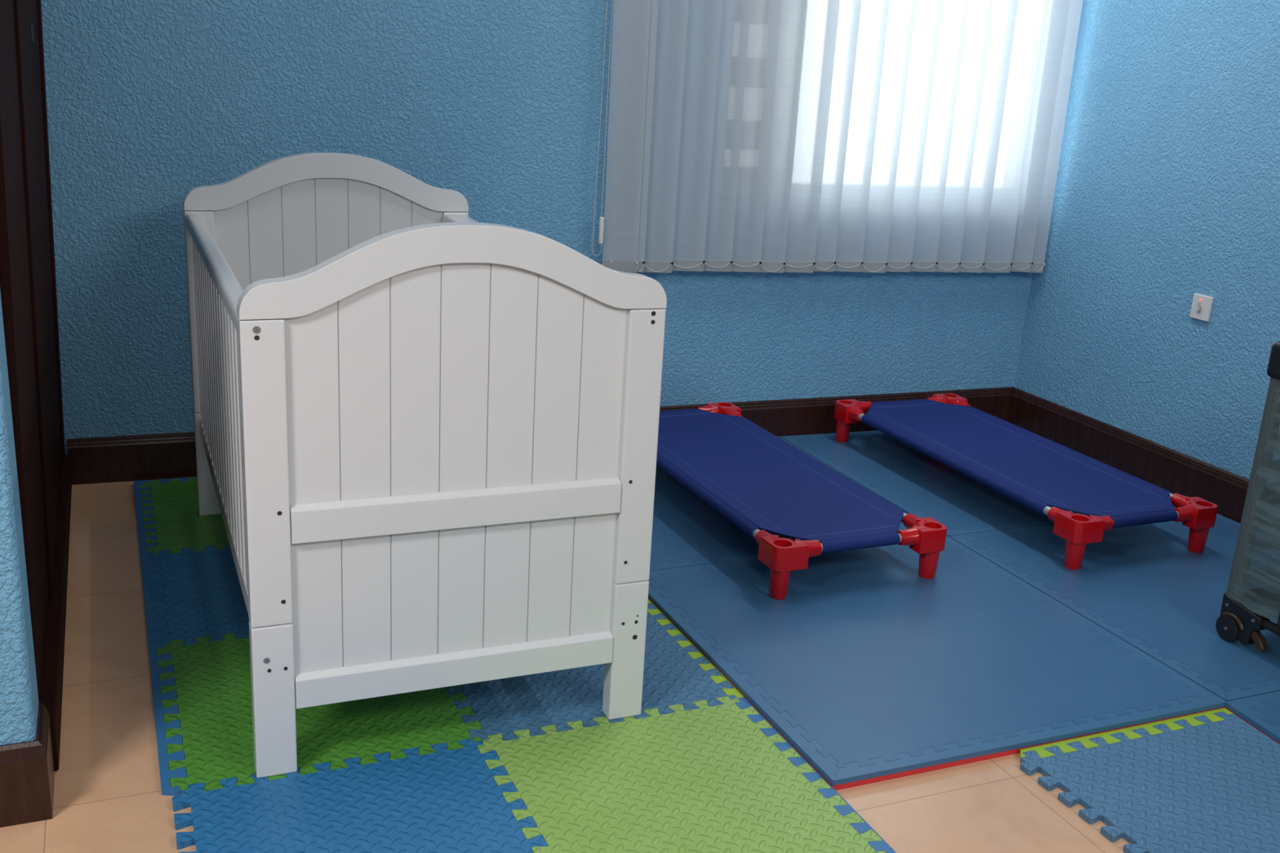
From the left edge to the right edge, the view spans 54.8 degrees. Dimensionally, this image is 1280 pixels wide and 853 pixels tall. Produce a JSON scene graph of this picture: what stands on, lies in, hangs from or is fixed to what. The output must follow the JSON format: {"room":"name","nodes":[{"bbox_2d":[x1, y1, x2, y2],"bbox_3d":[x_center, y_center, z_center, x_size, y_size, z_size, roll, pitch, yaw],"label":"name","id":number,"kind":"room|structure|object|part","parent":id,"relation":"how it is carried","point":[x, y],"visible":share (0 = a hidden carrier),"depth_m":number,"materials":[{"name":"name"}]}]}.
{"room":"children's room","nodes":[
{"label":"children's room","id":0,"kind":"room"},
{"bbox_2d":[0,291,39,745],"bbox_3d":[-2.606,-0.748,1.971,2.850,2.612,1.784,-4,18,-23],"label":"wall","id":1,"kind":"structure","parent":0,"point":[19,695],"depth_m":2.01,"materials":[{"name":"blue paint"}]},
{"bbox_2d":[0,740,52,827],"bbox_3d":[-2.271,0.683,1.555,2.765,0.146,0.015,-4,18,-23],"label":"baseboard","id":2,"kind":"structure","parent":1,"relation":"attached to","point":[24,788],"depth_m":2.07,"materials":[{"name":"brown paint"}]},
{"bbox_2d":[0,0,71,771],"bbox_3d":[-1.316,-0.611,2.637,0.097,2.111,1.600,-4,18,-23],"label":"door","id":3,"kind":"structure","parent":1,"relation":"in","point":[28,281],"depth_m":2.46,"materials":[{"name":"brown wood"}]},
{"bbox_3d":[-1.609,-0.824,3.297,0.097,2.111,0.094,-4,18,-23],"label":"frame","id":4,"kind":"part","parent":3,"relation":"part of","materials":[{"name":"brown wood"}]},
{"bbox_2d":[35,702,54,815],"bbox_3d":[-1.032,0.579,2.145,0.015,0.146,0.147,-4,18,-23],"label":"baseboard","id":5,"kind":"structure","parent":1,"relation":"attached to","point":[43,735],"depth_m":2.14,"materials":[{"name":"brown paint"}]},
{"bbox_2d":[40,0,1032,454],"bbox_3d":[-0.117,-1.192,3.950,3.950,2.612,0.200,-3,18,-20],"label":"wall","id":6,"kind":"structure","parent":0,"point":[496,104],"depth_m":3.67,"materials":[{"name":"blue paint"}]},
{"bbox_2d":[66,386,1013,484],"bbox_3d":[-0.118,0.009,4.212,3.335,0.162,0.015,-3,18,-20],"label":"baseboard","id":7,"kind":"structure","parent":6,"relation":"attached to","point":[130,458],"depth_m":3.75,"materials":[{"name":"brown paint"}]},
{"bbox_2d":[591,0,1083,273],"bbox_3d":[0.692,-1.319,4.030,1.792,1.657,0.050,-3,18,-20],"label":"vertical blind","id":8,"kind":"object","parent":6,"relation":"attached to","point":[780,136],"visible":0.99,"depth_m":4.13,"materials":[{"name":"white fabric"}]},
{"bbox_3d":[-0.096,-1.285,3.728,0.039,1.550,0.004,-3,18,-20],"label":"control chain","id":9,"kind":"part","parent":8,"relation":"part of","materials":[{"name":"grey plastic"}]},
{"bbox_3d":[0.000,-0.517,3.995,0.032,0.034,0.005,-3,18,-20],"label":"spacer chain","id":10,"kind":"part","parent":8,"relation":"part of","materials":[{"name":"grey"}]},
{"bbox_3d":[0.058,-0.520,4.017,0.107,0.035,0.005,-3,18,-20],"label":"spacer chain","id":11,"kind":"part","parent":8,"relation":"part of","materials":[{"name":"grey"}]},
{"bbox_3d":[0.157,-0.532,4.052,0.120,0.024,0.010,-4,18,-23],"label":"spacer chain","id":12,"kind":"part","parent":8,"relation":"part of","materials":[{"name":"grey plastic"}]},
{"bbox_3d":[0.256,-0.537,4.089,0.108,0.024,0.005,-3,18,-20],"label":"spacer chain","id":13,"kind":"part","parent":8,"relation":"part of","materials":[{"name":"grey plastic"}]},
{"bbox_3d":[0.353,-0.543,4.125,0.115,0.020,0.005,-3,18,-20],"label":"spacer chain","id":14,"kind":"part","parent":8,"relation":"part of","materials":[{"name":"grey plastic"}]},
{"bbox_3d":[0.444,-0.539,4.162,0.098,0.035,0.005,-3,18,-20],"label":"spacer chain","id":15,"kind":"part","parent":8,"relation":"part of","materials":[{"name":"grey"}]},
{"bbox_3d":[0.540,-0.549,4.196,0.122,0.018,0.005,-3,18,-20],"label":"spacer chain","id":16,"kind":"part","parent":8,"relation":"part of","materials":[{"name":"grey"}]},
{"bbox_3d":[0.718,-0.559,4.263,0.115,0.022,0.005,-3,18,-20],"label":"spacer chain","id":17,"kind":"part","parent":8,"relation":"part of","materials":[{"name":"grey plastic"}]},
{"bbox_3d":[0.814,-0.556,4.301,0.106,0.037,0.005,-3,18,-20],"label":"spacer chain","id":18,"kind":"part","parent":8,"relation":"part of","materials":[{"name":"grey"}]},
{"bbox_3d":[1.003,-0.571,4.370,0.112,0.023,0.010,-4,18,-23],"label":"spacer chain","id":19,"kind":"part","parent":8,"relation":"part of","materials":[{"name":"grey"}]},
{"bbox_3d":[1.097,-0.572,4.407,0.106,0.030,0.009,-4,18,-23],"label":"spacer chain","id":20,"kind":"part","parent":8,"relation":"part of","materials":[{"name":"grey"}]},
{"bbox_3d":[1.295,-0.581,4.481,0.128,0.026,0.005,-3,18,-20],"label":"spacer chain","id":21,"kind":"part","parent":8,"relation":"part of","materials":[{"name":"grey"}]},
{"bbox_2d":[0,480,1129,852],"bbox_3d":[-0.137,1.028,1.234,6.600,0.100,6.800,-4,18,-23],"label":"floor","id":22,"kind":"structure","parent":0,"point":[108,798],"depth_m":2.32,"materials":[{"name":"beige tile"}]},
{"bbox_2d":[133,480,157,554],"bbox_3d":[-1.372,0.249,3.427,0.044,0.012,0.584,-4,18,-23],"label":"border strip","id":23,"kind":"object","parent":22,"relation":"on","point":[140,515],"visible":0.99,"depth_m":3.40,"materials":[{"name":"blue plastic"}]},
{"bbox_2d":[140,553,168,646],"bbox_3d":[-1.154,0.407,2.935,0.044,0.012,0.536,-4,18,-23],"label":"border strip","id":24,"kind":"object","parent":22,"relation":"on","point":[148,597],"visible":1,"depth_m":2.90,"materials":[{"name":"blue plastic"}]},
{"bbox_2d":[148,644,186,795],"bbox_3d":[-0.935,0.567,2.440,0.044,0.012,0.589,-4,18,-23],"label":"border strip","id":25,"kind":"object","parent":22,"relation":"on","point":[166,775],"visible":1,"depth_m":2.39,"materials":[{"name":"blue plastic"}]},
{"bbox_2d":[144,476,196,484],"bbox_3d":[-1.217,0.154,3.775,0.549,0.012,0.036,-4,18,-23],"label":"border strip","id":26,"kind":"object","parent":22,"relation":"on","point":[181,479],"visible":0.22,"depth_m":3.70,"materials":[{"name":"blue plastic"}]},
{"bbox_2d":[139,477,229,554],"bbox_3d":[-1.107,0.235,3.526,0.578,0.012,0.589,-4,18,-23],"label":"mat","id":27,"kind":"object","parent":22,"relation":"on","point":[179,525],"visible":0.42,"depth_m":3.40,"materials":[{"name":"green plastic"}]},
{"bbox_2d":[146,543,249,645],"bbox_3d":[-0.894,0.390,3.044,0.578,0.012,0.565,-4,18,-23],"label":"mat","id":28,"kind":"object","parent":22,"relation":"on","point":[203,596],"visible":0.45,"depth_m":2.95,"materials":[{"name":"blue plastic"}]},
{"bbox_2d":[156,631,482,791],"bbox_3d":[-0.675,0.549,2.550,0.578,0.012,0.618,-4,18,-23],"label":"mat","id":29,"kind":"object","parent":22,"relation":"on","point":[213,680],"visible":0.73,"depth_m":2.43,"materials":[{"name":"green plastic"}]},
{"bbox_2d":[182,151,666,777],"bbox_3d":[-0.591,-0.063,2.853,0.755,0.997,1.417,-4,18,-23],"label":"crib","id":30,"kind":"object","parent":29,"relation":"on","point":[426,431],"visible":1,"depth_m":2.24,"materials":[{"name":"white paint"}]},
{"bbox_3d":[-1.168,-0.304,3.302,0.072,0.545,0.040,-4,18,-23],"label":"leg","id":31,"kind":"part","parent":30,"relation":"part of","materials":[{"name":"white paint"}]},
{"bbox_3d":[-0.635,0.083,2.099,0.072,0.545,0.040,-4,18,-23],"label":"leg","id":32,"kind":"part","parent":30,"relation":"part of","materials":[{"name":"white paint"}]},
{"bbox_3d":[-0.834,-0.661,3.335,0.755,0.153,0.040,-4,18,-23],"label":"rail","id":33,"kind":"part","parent":30,"relation":"part of","materials":[{"name":"white paint"}]},
{"bbox_3d":[-0.855,-0.299,3.442,0.620,0.786,0.016,-4,18,-23],"label":"planked panel","id":34,"kind":"part","parent":30,"relation":"part of","materials":[{"name":"white paint"}]},
{"bbox_3d":[-0.302,-0.274,2.132,0.755,0.153,0.040,-4,18,-23],"label":"rail","id":35,"kind":"part","parent":30,"relation":"part of","materials":[{"name":"white paint"}]},
{"bbox_3d":[-0.343,0.452,2.348,0.610,0.063,0.046,-4,18,-23],"label":"rail","id":36,"kind":"part","parent":30,"relation":"part of","materials":[{"name":"white paint"}]},
{"bbox_3d":[-0.539,-0.347,3.567,0.072,0.545,0.040,-4,18,-23],"label":"leg","id":37,"kind":"part","parent":30,"relation":"part of","materials":[{"name":"white paint"}]},
{"bbox_3d":[-0.326,0.145,2.257,0.610,0.067,0.046,-4,18,-23],"label":"cross rail","id":38,"kind":"part","parent":30,"relation":"part of","materials":[{"name":"white paint"}]},
{"bbox_3d":[-0.322,0.088,2.240,0.620,0.786,0.016,-4,18,-23],"label":"planked panel","id":39,"kind":"part","parent":30,"relation":"part of","materials":[{"name":"white paint"}]},
{"bbox_3d":[-0.006,0.040,2.364,0.072,0.545,0.040,-4,18,-23],"label":"leg","id":40,"kind":"part","parent":30,"relation":"part of","materials":[{"name":"white paint"}]},
{"bbox_2d":[172,738,547,852],"bbox_3d":[-0.450,0.712,2.043,0.578,0.012,0.594,-4,18,-23],"label":"mat","id":41,"kind":"object","parent":22,"relation":"on","point":[443,801],"visible":1,"depth_m":2.15,"materials":[{"name":"blue plastic"}]},
{"bbox_2d":[445,603,737,741],"bbox_3d":[-0.165,0.514,2.764,0.586,0.012,0.618,-4,18,-23],"label":"mat","id":42,"kind":"object","parent":22,"relation":"on","point":[671,677],"visible":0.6,"depth_m":2.60,"materials":[{"name":"blue plastic"}]},
{"bbox_2d":[476,696,885,852],"bbox_3d":[0.059,0.678,2.257,0.586,0.012,0.594,-4,18,-23],"label":"mat","id":43,"kind":"object","parent":22,"relation":"on","point":[706,779],"visible":1,"depth_m":2.27,"materials":[{"name":"green plastic"}]},
{"bbox_2d":[647,599,743,698],"bbox_3d":[0.092,0.497,2.873,0.031,0.012,0.589,-4,18,-23],"label":"border strip","id":44,"kind":"object","parent":22,"relation":"on","point":[705,667],"visible":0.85,"depth_m":2.79,"materials":[{"name":"plastic"}]},
{"bbox_2d":[649,435,946,570],"bbox_3d":[0.227,0.212,3.840,0.997,0.024,1.039,-4,18,-23],"label":"floor mat","id":45,"kind":"object","parent":22,"relation":"on","point":[687,531],"visible":0.09,"depth_m":3.49,"materials":[{"name":"blue plastic"}]},
{"bbox_2d":[656,402,946,599],"bbox_3d":[0.320,0.174,3.687,0.519,0.144,1.256,-4,18,-23],"label":"cot","id":46,"kind":"object","parent":45,"relation":"on","point":[757,480],"visible":0.84,"depth_m":3.45,"materials":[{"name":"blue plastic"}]},
{"bbox_3d":[0.272,0.004,4.251,0.137,0.144,0.137,-4,18,-23],"label":"corner leg","id":47,"kind":"part","parent":46,"relation":"part of","materials":[{"name":"red plastic"}]},
{"bbox_3d":[0.368,0.345,3.122,0.137,0.144,0.137,-4,18,-23],"label":"corner leg","id":48,"kind":"part","parent":46,"relation":"part of","materials":[{"name":"red plastic"}]},
{"bbox_3d":[0.717,0.320,3.274,0.137,0.144,0.137,-4,18,-23],"label":"corner leg","id":49,"kind":"part","parent":46,"relation":"part of","materials":[{"name":"red plastic"}]},
{"bbox_2d":[734,697,896,852],"bbox_3d":[0.317,0.660,2.366,0.031,0.012,0.565,-4,18,-23],"label":"border strip","id":50,"kind":"object","parent":22,"relation":"on","point":[861,828],"visible":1,"depth_m":2.33,"materials":[{"name":"blue plastic"}]},
{"bbox_2d":[648,536,1226,791],"bbox_3d":[0.625,0.500,2.943,0.998,0.024,1.006,-4,18,-23],"label":"floor mat","id":51,"kind":"object","parent":22,"relation":"on","point":[873,669],"visible":0.94,"depth_m":2.80,"materials":[{"name":"blue plastic"}]},
{"bbox_2d":[780,430,1175,536],"bbox_3d":[1.149,0.156,4.205,0.980,0.024,0.996,-4,18,-23],"label":"floor mat","id":52,"kind":"object","parent":22,"relation":"on","point":[914,482],"visible":0.34,"depth_m":4.02,"materials":[{"name":"blue plastic"}]},
{"bbox_2d":[948,513,1279,702],"bbox_3d":[1.537,0.438,3.329,0.979,0.024,0.998,-4,18,-23],"label":"floor mat","id":53,"kind":"object","parent":22,"relation":"on","point":[1142,584],"visible":0.65,"depth_m":3.28,"materials":[{"name":"blue plastic"}]},
{"bbox_2d":[834,393,1217,569],"bbox_3d":[1.169,0.135,3.983,0.519,0.144,1.256,-4,18,-23],"label":"cot","id":54,"kind":"object","parent":53,"relation":"on","point":[1037,472],"visible":1,"depth_m":3.80,"materials":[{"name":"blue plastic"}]},
{"bbox_3d":[0.775,-0.011,4.400,0.137,0.144,0.137,-4,18,-23],"label":"corner leg","id":55,"kind":"part","parent":54,"relation":"part of","materials":[{"name":"red plastic"}]},
{"bbox_3d":[1.127,-0.035,4.548,0.137,0.144,0.137,-4,18,-23],"label":"corner leg","id":56,"kind":"part","parent":54,"relation":"part of","materials":[{"name":"red plastic"}]},
{"bbox_3d":[1.210,0.305,3.419,0.137,0.144,0.137,-4,18,-23],"label":"corner leg","id":57,"kind":"part","parent":54,"relation":"part of","materials":[{"name":"red plastic"}]},
{"bbox_3d":[1.562,0.281,3.567,0.137,0.144,0.137,-4,18,-23],"label":"corner leg","id":58,"kind":"part","parent":54,"relation":"part of","materials":[{"name":"red plastic"}]},
{"bbox_2d":[1215,341,1279,651],"bbox_3d":[1.958,0.284,2.592,0.722,0.735,1.072,-4,18,-23],"label":"folding playpen","id":59,"kind":"object","parent":53,"relation":"on","point":[1244,612],"visible":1,"depth_m":2.91,"materials":[{"name":"grey"}]},
{"bbox_3d":[1.455,0.119,2.897,0.031,0.627,0.032,-4,18,-23],"label":"post","id":60,"kind":"part","parent":59,"relation":"part of","materials":[{"name":"grey"}]},
{"bbox_3d":[1.467,0.506,2.925,0.020,0.042,0.041,-4,18,-23],"label":"brake lever","id":61,"kind":"part","parent":59,"relation":"part of","materials":[{"name":"brown plastic"}]},
{"bbox_3d":[1.944,0.530,2.665,0.676,0.018,1.026,-4,18,-23],"label":"board","id":62,"kind":"part","parent":59,"relation":"part of","materials":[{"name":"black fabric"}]},
{"bbox_3d":[1.635,0.582,2.545,0.022,0.021,0.930,-4,18,-23],"label":"rail","id":63,"kind":"part","parent":59,"relation":"part of","materials":[{"name":"black plastic"}]},
{"bbox_3d":[1.640,0.285,2.451,0.012,0.591,0.750,-4,18,-23],"label":"panel","id":64,"kind":"part","parent":59,"relation":"part of","materials":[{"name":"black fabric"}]},
{"bbox_2d":[1019,707,1232,763],"bbox_3d":[1.016,0.642,2.563,0.575,0.012,0.039,-4,18,-23],"label":"border strip","id":65,"kind":"object","parent":22,"relation":"on","point":[1085,741],"visible":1,"depth_m":2.56,"materials":[{"name":"plastic"}]},
{"bbox_2d":[1019,711,1279,852],"bbox_3d":[1.119,0.723,2.309,0.588,0.012,0.590,-4,18,-23],"label":"mat","id":66,"kind":"object","parent":22,"relation":"on","point":[1211,787],"visible":1,"depth_m":2.38,"materials":[{"name":"blue plastic"}]},
{"bbox_2d":[1225,691,1279,744],"bbox_3d":[1.882,0.724,2.432,1.071,0.024,0.996,-4,18,-23],"label":"floor mat","id":67,"kind":"object","parent":22,"relation":"on","point":[1261,712],"visible":1,"depth_m":2.66,"materials":[{"name":"blue plastic"}]},
{"bbox_2d":[1013,0,1279,479],"bbox_3d":[2.799,-0.401,1.846,0.252,2.612,6.400,-4,18,-23],"label":"wall","id":68,"kind":"structure","parent":0,"point":[1167,189],"depth_m":4.06,"materials":[{"name":"blue paint"}]},
{"bbox_2d":[1007,386,1279,523],"bbox_3d":[2.623,0.789,2.111,0.015,0.162,6.130,-4,18,-23],"label":"baseboard","id":69,"kind":"structure","parent":68,"relation":"attached to","point":[1173,471],"depth_m":4.21,"materials":[{"name":"brown paint"}]},
{"bbox_2d":[1189,293,1213,321],"bbox_3d":[1.787,-0.380,3.938,0.017,0.079,0.074,-3,17,-23],"label":"wall switch","id":70,"kind":"object","parent":68,"relation":"attached to","point":[1202,304],"visible":1,"depth_m":3.93,"materials":[{"name":"white plastic"}]}
]}

